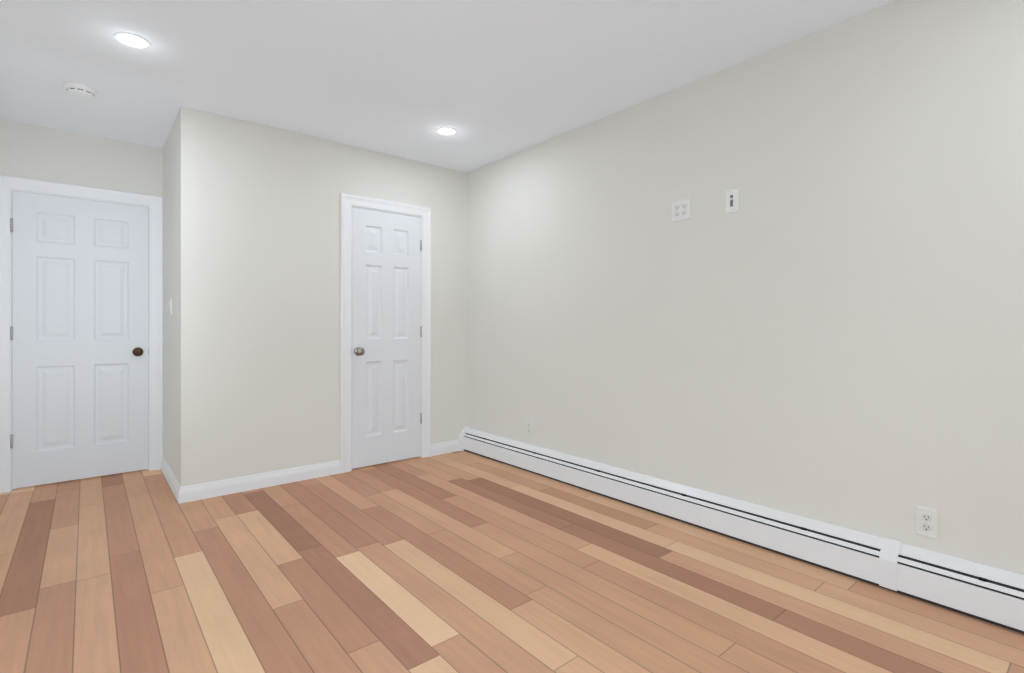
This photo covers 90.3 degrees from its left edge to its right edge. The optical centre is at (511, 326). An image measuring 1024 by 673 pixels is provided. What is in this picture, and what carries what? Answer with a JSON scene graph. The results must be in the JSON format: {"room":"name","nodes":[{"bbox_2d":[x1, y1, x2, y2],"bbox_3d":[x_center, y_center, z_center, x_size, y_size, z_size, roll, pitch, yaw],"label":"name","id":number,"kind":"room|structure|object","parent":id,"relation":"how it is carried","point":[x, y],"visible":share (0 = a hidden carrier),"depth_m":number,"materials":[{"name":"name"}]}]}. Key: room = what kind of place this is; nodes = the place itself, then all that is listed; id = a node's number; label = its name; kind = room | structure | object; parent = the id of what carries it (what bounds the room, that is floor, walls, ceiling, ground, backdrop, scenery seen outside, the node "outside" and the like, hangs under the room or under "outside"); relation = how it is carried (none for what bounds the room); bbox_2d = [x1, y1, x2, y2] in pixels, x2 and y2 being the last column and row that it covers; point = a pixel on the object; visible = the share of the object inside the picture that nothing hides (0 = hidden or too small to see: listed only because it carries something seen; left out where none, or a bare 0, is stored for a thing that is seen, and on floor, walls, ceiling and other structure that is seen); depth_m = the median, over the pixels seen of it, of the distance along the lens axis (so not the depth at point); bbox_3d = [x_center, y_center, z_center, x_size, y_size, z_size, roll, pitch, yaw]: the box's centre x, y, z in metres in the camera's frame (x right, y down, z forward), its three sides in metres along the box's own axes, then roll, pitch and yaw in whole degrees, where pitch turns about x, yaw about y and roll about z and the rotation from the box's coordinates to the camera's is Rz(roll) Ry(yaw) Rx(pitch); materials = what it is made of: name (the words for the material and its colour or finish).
{"room":"empty bedroom","nodes":[
{"label":"empty bedroom","id":0,"kind":"room"},
{"bbox_2d":[0,118,162,196],"bbox_3d":[-3.009,-0.136,3.661,1.018,2.440,0.100,0,0,-40],"label":"wall","id":1,"kind":"structure","parent":0,"point":[35,152],"depth_m":3.57,"materials":[{"name":"beige paint"}]},
{"bbox_2d":[10,191,148,488],"bbox_3d":[-3.007,0.089,3.580,0.744,1.966,0.101,0,0,-40],"label":"entry door","id":2,"kind":"structure","parent":1,"relation":"in","point":[79,336],"depth_m":3.57,"materials":[{"name":"white paint"},{"name":"dark oil-rubbed bronze"}]},
{"bbox_2d":[0,175,162,492],"bbox_3d":[-3.039,0.050,3.622,0.912,2.068,0.120,0,0,-40],"label":"door frame","id":3,"kind":"structure","parent":1,"relation":"attached to","point":[10,184],"depth_m":3.61,"materials":[{"name":"white wood"}]},
{"bbox_2d":[163,112,178,482],"bbox_3d":[-2.343,-0.136,3.579,0.100,2.440,0.879,0,0,-40],"label":"wall","id":4,"kind":"structure","parent":0,"point":[171,290],"depth_m":3.49,"materials":[{"name":"beige paint"}]},
{"bbox_2d":[169,298,171,314],"bbox_3d":[-2.336,-0.136,3.483,0.012,0.115,0.070,0,0,-40],"label":"light switch","id":5,"kind":"object","parent":4,"relation":"attached to","point":[170,303],"visible":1,"depth_m":3.47,"materials":[{"name":"white plastic"}]},
{"bbox_2d":[161,457,179,497],"bbox_3d":[-2.353,1.036,3.502,0.014,0.096,0.942,0,0,-40],"label":"baseboard","id":6,"kind":"structure","parent":4,"relation":"attached to","point":[172,481],"depth_m":3.49,"materials":[{"name":"white wood"}]},
{"bbox_2d":[179,106,466,486],"bbox_3d":[-1.248,-0.136,3.856,2.135,2.440,0.100,0,0,-40],"label":"wall","id":7,"kind":"structure","parent":0,"point":[259,298],"depth_m":3.48,"materials":[{"name":"beige paint"}]},
{"bbox_2d":[176,460,340,503],"bbox_3d":[-1.654,1.036,3.442,1.010,0.096,0.014,0,0,-40],"label":"baseboard","id":8,"kind":"structure","parent":7,"relation":"attached to","point":[195,492],"depth_m":3.39,"materials":[{"name":"white wood"}]},
{"bbox_2d":[340,193,430,472],"bbox_3d":[-1.003,0.049,4.048,0.764,2.070,0.120,0,0,-40],"label":"door frame","id":9,"kind":"structure","parent":7,"relation":"attached to","point":[348,202],"depth_m":3.83,"materials":[{"name":"white wood"}]},
{"bbox_2d":[352,207,421,468],"bbox_3d":[-0.967,0.088,4.008,0.597,1.968,0.101,0,0,-40],"label":"closet door","id":10,"kind":"structure","parent":7,"relation":"in","point":[386,339],"depth_m":4.01,"materials":[{"name":"white paint"}]},
{"bbox_2d":[431,440,459,455],"bbox_3d":[-0.569,1.036,4.349,0.289,0.096,0.014,0,0,-40],"label":"baseboard","id":11,"kind":"structure","parent":7,"relation":"attached to","point":[445,447],"depth_m":4.34,"materials":[{"name":"white wood"}]},
{"bbox_2d":[0,0,894,172],"bbox_3d":[-0.500,-1.396,2.246,3.252,0.080,6.088,0,0,-40],"label":"ceiling","id":12,"kind":"structure","parent":0,"point":[490,81],"depth_m":2.61,"materials":[{"name":"white paint"}]},
{"bbox_2d":[63,83,96,99],"bbox_3d":[-2.466,-1.335,2.911,0.148,0.041,0.148,0,0,-40],"label":"smoke detector","id":13,"kind":"object","parent":12,"relation":"attached to","point":[80,91],"visible":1,"depth_m":2.88,"materials":[{"name":"white plastic"}]},
{"bbox_2d":[113,31,150,48],"bbox_3d":[-1.798,-1.352,2.413,0.144,0.006,0.144,0,0,-40],"label":"recessed light","id":14,"kind":"object","parent":12,"relation":"in","point":[129,39],"visible":1,"depth_m":2.41,"materials":[{"name":"white plastic"}]},
{"bbox_2d":[436,127,456,134],"bbox_3d":[-0.454,-1.352,3.536,0.144,0.006,0.144,0,0,-40],"label":"recessed light","id":15,"kind":"object","parent":12,"relation":"in","point":[446,131],"visible":1,"depth_m":3.53,"materials":[{"name":"white plastic"}]},
{"bbox_2d":[0,451,1023,672],"bbox_3d":[-0.500,1.114,2.246,3.252,0.060,6.088,0,0,-40],"label":"floor","id":16,"kind":"structure","parent":0,"point":[460,562],"depth_m":2.09,"materials":[{"name":"brown wood"}]},
{"bbox_2d":[467,0,1023,574],"bbox_3d":[1.119,-0.136,2.766,0.100,2.440,4.809,0,0,-40],"label":"wall","id":17,"kind":"structure","parent":0,"point":[825,322],"depth_m":2.41,"materials":[{"name":"beige paint"}]},
{"bbox_2d":[526,420,532,435],"bbox_3d":[0.132,0.769,3.861,0.008,0.115,0.070,0,0,-40],"label":"outlet","id":18,"kind":"object","parent":17,"relation":"attached to","point":[529,427],"visible":1,"depth_m":3.86,"materials":[{"name":"white plastic"}]},
{"bbox_2d":[672,198,689,221],"bbox_3d":[0.953,-0.656,2.879,0.008,0.115,0.116,0,0,-40],"label":"electrical outlet","id":19,"kind":"object","parent":17,"relation":"attached to","point":[680,210],"visible":1,"depth_m":2.87,"materials":[{"name":"white plastic"}]},
{"bbox_2d":[725,188,738,212],"bbox_3d":[1.142,-0.653,2.650,0.013,0.120,0.072,0,0,-40],"label":"wall plate","id":20,"kind":"object","parent":17,"relation":"attached to","point":[731,200],"visible":1,"depth_m":2.65,"materials":[{"name":"white plastic"}]},
{"bbox_2d":[459,427,1023,633],"bbox_3d":[0.936,0.985,2.839,0.084,0.200,4.259,0,0,-40],"label":"heater","id":21,"kind":"object","parent":17,"relation":"attached to","point":[986,593],"visible":1,"depth_m":2.35,"materials":[{"name":"white metal"}]},
{"bbox_2d":[916,506,937,538],"bbox_3d":[1.657,0.784,2.037,0.008,0.115,0.070,0,0,-40],"label":"electrical outlet","id":22,"kind":"object","parent":17,"relation":"attached to","point":[926,522],"visible":1,"depth_m":2.03,"materials":[{"name":"white plastic"}]}
]}

